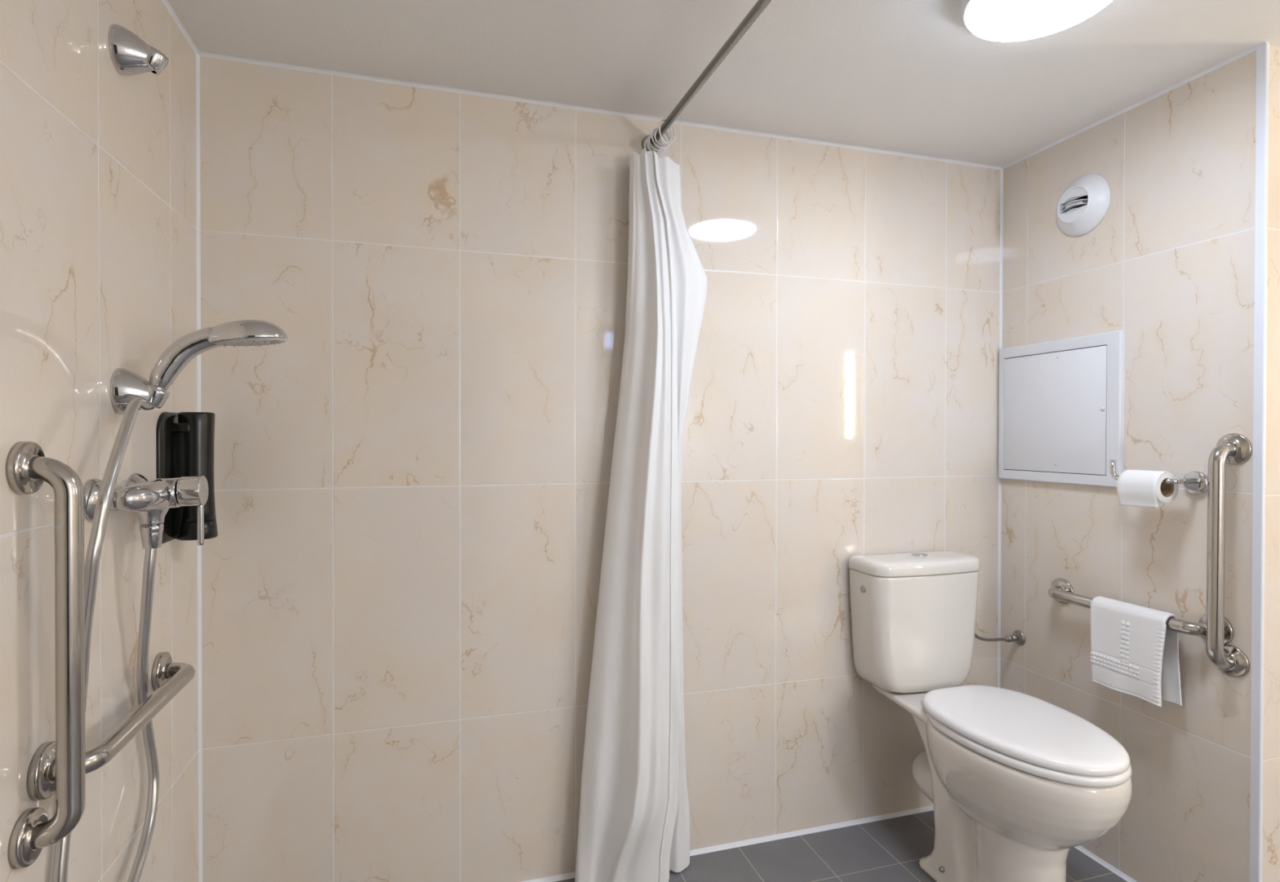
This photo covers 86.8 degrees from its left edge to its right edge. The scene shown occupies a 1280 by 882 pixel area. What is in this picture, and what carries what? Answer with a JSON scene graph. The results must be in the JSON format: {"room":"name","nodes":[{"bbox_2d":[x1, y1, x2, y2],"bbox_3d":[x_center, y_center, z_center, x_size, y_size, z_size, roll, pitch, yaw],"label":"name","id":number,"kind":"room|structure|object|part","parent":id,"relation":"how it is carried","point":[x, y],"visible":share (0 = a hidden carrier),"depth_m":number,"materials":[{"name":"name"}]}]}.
{"room":"accessible bathroom","nodes":[
{"label":"accessible bathroom","id":0,"kind":"room"},
{"bbox_2d":[0,0,198,881],"bbox_3d":[-0.594,0.153,-0.035,0.100,2.163,3.300,0,0,-17],"label":"wall","id":1,"kind":"structure","parent":0,"point":[98,164],"depth_m":1.10,"materials":[{"name":"beige tile"}]},
{"bbox_2d":[4,441,85,870],"bbox_3d":[-0.788,0.283,0.909,0.068,0.565,0.071,0,0,-17],"label":"grab bar","id":2,"kind":"object","parent":1,"relation":"attached to","point":[27,468],"visible":1,"depth_m":0.90,"materials":[{"name":"silver metal"}]},
{"bbox_2d":[26,652,195,801],"bbox_3d":[-0.859,0.459,1.151,0.072,0.075,0.488,0,0,-17],"label":"grab bar","id":3,"kind":"object","parent":1,"relation":"attached to","point":[168,678],"visible":0.71,"depth_m":1.04,"materials":[{"name":"silver metal"}]},
{"bbox_2d":[107,23,168,75],"bbox_3d":[-0.867,-0.677,1.180,0.074,0.081,0.074,0,0,-17],"label":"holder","id":4,"kind":"object","parent":1,"relation":"attached to","point":[130,54],"visible":1,"depth_m":1.16,"materials":[{"name":"silver metal"}]},
{"bbox_2d":[109,368,170,414],"bbox_3d":[-0.868,-0.087,1.185,0.074,0.081,0.074,0,0,-17],"label":"holder","id":5,"kind":"object","parent":1,"relation":"attached to","point":[126,385],"visible":0.77,"depth_m":1.16,"materials":[{"name":"silver metal"}]},
{"bbox_2d":[149,319,287,391],"bbox_3d":[-0.764,-0.151,1.235,0.220,0.144,0.088,0,0,-10],"label":"shower","id":6,"kind":"object","parent":5,"relation":"attached to","point":[174,359],"visible":0.99,"depth_m":1.20,"materials":[{"name":"silver metal"}]},
{"bbox_3d":[-0.719,-0.181,1.242,0.127,0.016,0.079,0,0,-17],"label":"spray plate","id":7,"kind":"part","parent":6,"relation":"part of","materials":[{"name":"grey"}]},
{"bbox_2d":[83,473,208,549],"bbox_3d":[-0.833,0.122,1.175,0.134,0.127,0.225,0,0,-17],"label":"shower mixer","id":8,"kind":"object","parent":1,"relation":"attached to","point":[151,500],"visible":0.95,"depth_m":1.16,"materials":[{"name":"silver metal"}]},
{"bbox_2d":[52,398,159,881],"bbox_3d":[-0.848,0.369,1.111,0.056,0.881,0.338,0,0,-17],"label":"shower hose","id":9,"kind":"object","parent":8,"relation":"attached to","point":[61,855],"visible":0.84,"depth_m":1.10,"materials":[{"name":"silver metal"}]},
{"bbox_3d":[-0.786,0.088,1.189,0.036,0.053,0.052,0,0,-17],"label":"knob","id":10,"kind":"part","parent":8,"relation":"part of","materials":[{"name":"silver metal"}]},
{"bbox_3d":[-0.775,0.144,1.193,0.010,0.079,0.010,0,0,-17],"label":"lever","id":11,"kind":"part","parent":8,"relation":"part of","materials":[{"name":"silver metal"}]},
{"bbox_2d":[161,0,199,53],"bbox_3d":[-0.541,-0.876,-0.027,0.007,0.007,3.300,0,0,-17],"label":"trim","id":12,"kind":"structure","parent":1,"relation":"attached to","point":[166,2],"depth_m":1.45,"materials":[{"name":"white plastic"}]},
{"bbox_2d":[155,412,217,544],"bbox_3d":[-0.930,0.072,1.403,0.080,0.265,0.135,0,0,-17],"label":"soap dispenser","id":13,"kind":"object","parent":1,"relation":"attached to","point":[185,441],"visible":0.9,"depth_m":1.40,"materials":[{"name":"black plastic"}]},
{"bbox_2d":[177,412,216,523],"bbox_3d":[-0.934,0.054,1.427,0.068,0.228,0.068,0,0,-17],"label":"bottle","id":14,"kind":"object","parent":13,"relation":"on","point":[196,430],"depth_m":1.40,"materials":[{"name":"black plastic"}]},
{"bbox_2d":[200,56,999,881],"bbox_3d":[0.043,0.139,1.930,2.446,2.163,0.100,0,0,-17],"label":"wall","id":15,"kind":"structure","parent":0,"point":[401,573],"depth_m":1.77,"materials":[{"name":"beige tile"}]},
{"bbox_2d":[195,53,202,881],"bbox_3d":[-1.015,0.140,1.558,0.006,2.063,0.006,0,0,-17],"label":"trim","id":16,"kind":"structure","parent":15,"relation":"attached to","point":[197,56],"depth_m":1.56,"materials":[{"name":"white plastic"}]},
{"bbox_2d":[197,51,1001,169],"bbox_3d":[0.084,-0.889,1.879,2.296,0.007,0.007,0,0,-17],"label":"trim","id":17,"kind":"structure","parent":15,"relation":"attached to","point":[201,54],"depth_m":1.79,"materials":[{"name":"white plastic"}]},
{"bbox_2d":[641,0,771,151],"bbox_3d":[0.531,-0.804,0.295,0.052,0.052,3.299,0,0,-18],"label":"curtain rod","id":18,"kind":"object","parent":15,"relation":"attached to","point":[759,6],"visible":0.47,"depth_m":1.46,"materials":[{"name":"silver metal"}]},
{"bbox_2d":[644,137,662,157],"bbox_3d":[0.037,-0.800,1.842,0.058,0.058,0.007,0,0,-25],"label":"curtain ring","id":19,"kind":"object","parent":18,"relation":"hanging from","point":[651,137],"visible":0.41,"depth_m":1.83,"materials":[{"name":"white plastic"}]},
{"bbox_2d":[574,147,707,881],"bbox_3d":[0.019,0.204,1.778,0.372,1.926,0.157,0,0,-17],"label":"shower curtain","id":20,"kind":"object","parent":19,"relation":"hanging from","point":[634,817],"visible":1,"depth_m":1.75,"materials":[{"name":"white fabric"}]},
{"bbox_2d":[646,137,664,155],"bbox_3d":[0.042,-0.800,1.829,0.058,0.058,0.008,0,1,-34],"label":"curtain ring","id":21,"kind":"object","parent":18,"relation":"hanging from","point":[661,141],"visible":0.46,"depth_m":1.83,"materials":[{"name":"white plastic"}]},
{"bbox_2d":[647,133,666,153],"bbox_3d":[0.046,-0.800,1.813,0.058,0.058,0.004,0,-1,-17],"label":"curtain ring","id":22,"kind":"object","parent":18,"relation":"hanging from","point":[663,135],"visible":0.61,"depth_m":1.81,"materials":[{"name":"white plastic"}]},
{"bbox_2d":[648,130,669,151],"bbox_3d":[0.051,-0.799,1.799,0.058,0.058,0.008,0,0,-6],"label":"curtain ring","id":23,"kind":"object","parent":18,"relation":"hanging from","point":[665,133],"visible":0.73,"depth_m":1.80,"materials":[{"name":"white plastic"}]},
{"bbox_2d":[651,127,671,148],"bbox_3d":[0.056,-0.799,1.783,0.058,0.058,0.009,0,0,-22],"label":"curtain ring","id":24,"kind":"object","parent":18,"relation":"hanging from","point":[655,129],"visible":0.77,"depth_m":1.78,"materials":[{"name":"white plastic"}]},
{"bbox_2d":[653,124,675,146],"bbox_3d":[0.066,-0.799,1.765,0.058,0.058,0.004,0,-1,12],"label":"curtain ring","id":25,"kind":"object","parent":18,"relation":"hanging from","point":[672,126],"visible":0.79,"depth_m":1.76,"materials":[{"name":"white plastic"}]},
{"bbox_2d":[658,119,671,143],"bbox_3d":[0.066,-0.799,1.744,0.008,0.058,0.058,0,1,36],"label":"curtain ring","id":26,"kind":"object","parent":18,"relation":"hanging from","point":[662,120],"visible":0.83,"depth_m":1.74,"materials":[{"name":"white plastic"}]},
{"bbox_2d":[523,805,933,881],"bbox_3d":[0.081,1.166,1.893,2.296,0.010,0.010,0,0,-17],"label":"trim","id":27,"kind":"structure","parent":15,"relation":"attached to","point":[801,833],"depth_m":2.00,"materials":[{"name":"white plastic"}]},
{"bbox_2d":[997,168,1003,688],"bbox_3d":[1.179,0.138,2.215,0.006,2.063,0.006,0,0,-17],"label":"trim","id":28,"kind":"structure","parent":15,"relation":"attached to","point":[1001,170],"depth_m":2.21,"materials":[{"name":"white plastic"}]},
{"bbox_2d":[167,0,1279,166],"bbox_3d":[1.046,-0.905,0.448,3.520,0.050,3.500,0,0,-17],"label":"ceiling","id":29,"kind":"structure","parent":0,"point":[902,76],"depth_m":1.55,"materials":[{"name":"white paint"}]},
{"bbox_2d":[960,0,1111,41],"bbox_3d":[0.770,-0.863,1.294,0.284,0.049,0.284,0,0,-17],"label":"ceiling light","id":30,"kind":"object","parent":29,"relation":"attached to","point":[997,20],"visible":1,"depth_m":1.34,"materials":[{"name":"white plastic"}]},
{"bbox_2d":[555,810,1127,881],"bbox_3d":[1.043,1.208,0.464,3.520,0.050,3.500,0,0,-17],"label":"floor","id":31,"kind":"structure","parent":0,"point":[891,850],"depth_m":1.89,"materials":[{"name":"grey tile"}]},
{"bbox_2d":[848,551,1132,881],"bbox_3d":[0.913,0.757,1.770,0.390,0.831,0.700,0,0,-17],"label":"toilet","id":32,"kind":"object","parent":31,"relation":"on","point":[1014,781],"visible":1,"depth_m":1.71,"materials":[{"name":"white ceramic"}]},
{"bbox_3d":[0.830,0.364,2.020,0.375,0.039,0.166,0,0,-17],"label":"cistern lid","id":33,"kind":"part","parent":32,"relation":"part of","materials":[{"name":"white ceramic"}]},
{"bbox_3d":[0.909,0.953,1.766,0.350,0.441,0.692,0,0,-17],"label":"bowl","id":34,"kind":"part","parent":32,"relation":"part of","materials":[{"name":"white ceramic"}]},
{"bbox_3d":[0.939,0.697,1.665,0.342,0.023,0.481,0,0,-17],"label":"lid","id":35,"kind":"part","parent":32,"relation":"part of","materials":[{"name":"white plastic"}]},
{"bbox_3d":[0.942,0.721,1.655,0.345,0.021,0.463,0,0,-17],"label":"seat","id":36,"kind":"part","parent":32,"relation":"part of","materials":[{"name":"white plastic"}]},
{"bbox_2d":[1000,50,1256,881],"bbox_3d":[1.288,0.141,1.869,0.004,2.163,0.732,0,0,-17],"label":"wall","id":37,"kind":"structure","parent":0,"point":[1169,264],"depth_m":1.73,"materials":[{"name":"beige tile"}]},
{"bbox_2d":[974,630,1025,645],"bbox_3d":[1.099,0.609,2.115,0.218,0.078,0.047,0,0,-17],"label":"pipe","id":38,"kind":"object","parent":37,"relation":"attached to","point":[1018,637],"visible":0.8,"depth_m":2.13,"materials":[{"name":"grey metal"}]},
{"bbox_2d":[998,330,1124,488],"bbox_3d":[1.234,-0.087,2.011,0.017,0.424,0.409,0,0,-17],"label":"access panel","id":39,"kind":"object","parent":37,"relation":"attached to","point":[1061,402],"visible":0.98,"depth_m":1.97,"materials":[{"name":"white paint"}]},
{"bbox_3d":[1.230,-0.086,2.022,0.009,0.355,0.350,0,0,-17],"label":"panel door","id":40,"kind":"part","parent":39,"relation":"part of","materials":[{"name":"white paint"}]},
{"bbox_2d":[1059,187,1087,221],"bbox_3d":[1.235,-0.674,1.925,0.006,0.093,0.088,0,0,-17],"label":"shutter","id":41,"kind":"object","parent":37,"relation":"attached to","point":[1080,214],"depth_m":1.92,"materials":[{"name":"white plastic"}]},
{"bbox_2d":[1055,173,1111,236],"bbox_3d":[1.248,-0.674,1.928,0.046,0.170,0.170,0,0,-17],"label":"air vent","id":42,"kind":"object","parent":37,"relation":"in","point":[1074,222],"visible":1,"depth_m":1.91,"materials":[{"name":"white plastic"}]},
{"bbox_2d":[1074,845,1137,881],"bbox_3d":[1.280,1.168,1.872,0.010,0.010,0.738,0,0,-17],"label":"trim","id":43,"kind":"structure","parent":37,"relation":"attached to","point":[1095,858],"depth_m":1.86,"materials":[{"name":"white plastic"}]},
{"bbox_2d":[1001,41,1266,168],"bbox_3d":[1.285,-0.887,1.856,0.007,0.007,0.738,0,0,-17],"label":"trim","id":44,"kind":"structure","parent":37,"relation":"attached to","point":[1254,48],"depth_m":1.76,"materials":[{"name":"white plastic"}]},
{"bbox_2d":[1048,578,1233,645],"bbox_3d":[1.273,0.445,1.790,0.070,0.074,0.485,0,0,-17],"label":"grab bar","id":45,"kind":"object","parent":37,"relation":"attached to","point":[1060,590],"visible":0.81,"depth_m":1.64,"materials":[{"name":"silver metal"}]},
{"bbox_2d":[1090,596,1182,707],"bbox_3d":[1.269,0.535,1.737,0.062,0.229,0.204,0,0,-17],"label":"towel","id":46,"kind":"object","parent":45,"relation":"hanging from","point":[1134,653],"visible":0.99,"depth_m":1.71,"materials":[{"name":"white fabric"}]},
{"bbox_2d":[1109,460,1207,494],"bbox_3d":[1.292,0.089,1.690,0.090,0.078,0.185,0,0,-17],"label":"toilet roll holder","id":47,"kind":"object","parent":37,"relation":"attached to","point":[1195,482],"visible":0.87,"depth_m":1.63,"materials":[{"name":"silver metal"}]},
{"bbox_2d":[1116,469,1178,508],"bbox_3d":[1.256,0.118,1.676,0.078,0.089,0.099,0,0,-17],"label":"toilet roll","id":48,"kind":"object","parent":47,"relation":"hanging from","point":[1137,488],"visible":1,"depth_m":1.65,"materials":[{"name":"white paper"}]},
{"bbox_3d":[1.285,0.077,1.699,0.080,0.053,0.163,0,0,-17],"label":"arm","id":49,"kind":"part","parent":47,"relation":"part of","materials":[{"name":"silver metal"}]},
{"bbox_2d":[1205,433,1252,677],"bbox_3d":[1.341,0.265,1.558,0.072,0.565,0.073,0,0,-17],"label":"grab bar","id":50,"kind":"object","parent":37,"relation":"attached to","point":[1232,448],"visible":1,"depth_m":1.54,"materials":[{"name":"silver metal"}]},
{"bbox_2d":[1249,41,1269,881],"bbox_3d":[1.392,0.144,1.521,0.008,2.063,0.020,0,0,-17],"label":"trim","id":51,"kind":"structure","parent":37,"relation":"attached to","point":[1263,51],"depth_m":1.52,"materials":[{"name":"white plastic"}]},
{"bbox_2d":[1262,44,1279,881],"bbox_3d":[1.918,0.143,1.724,1.120,2.163,0.094,0,0,-17],"label":"wall","id":52,"kind":"structure","parent":0,"point":[1271,744],"depth_m":1.53,"materials":[{"name":"beige tile"}]}
]}

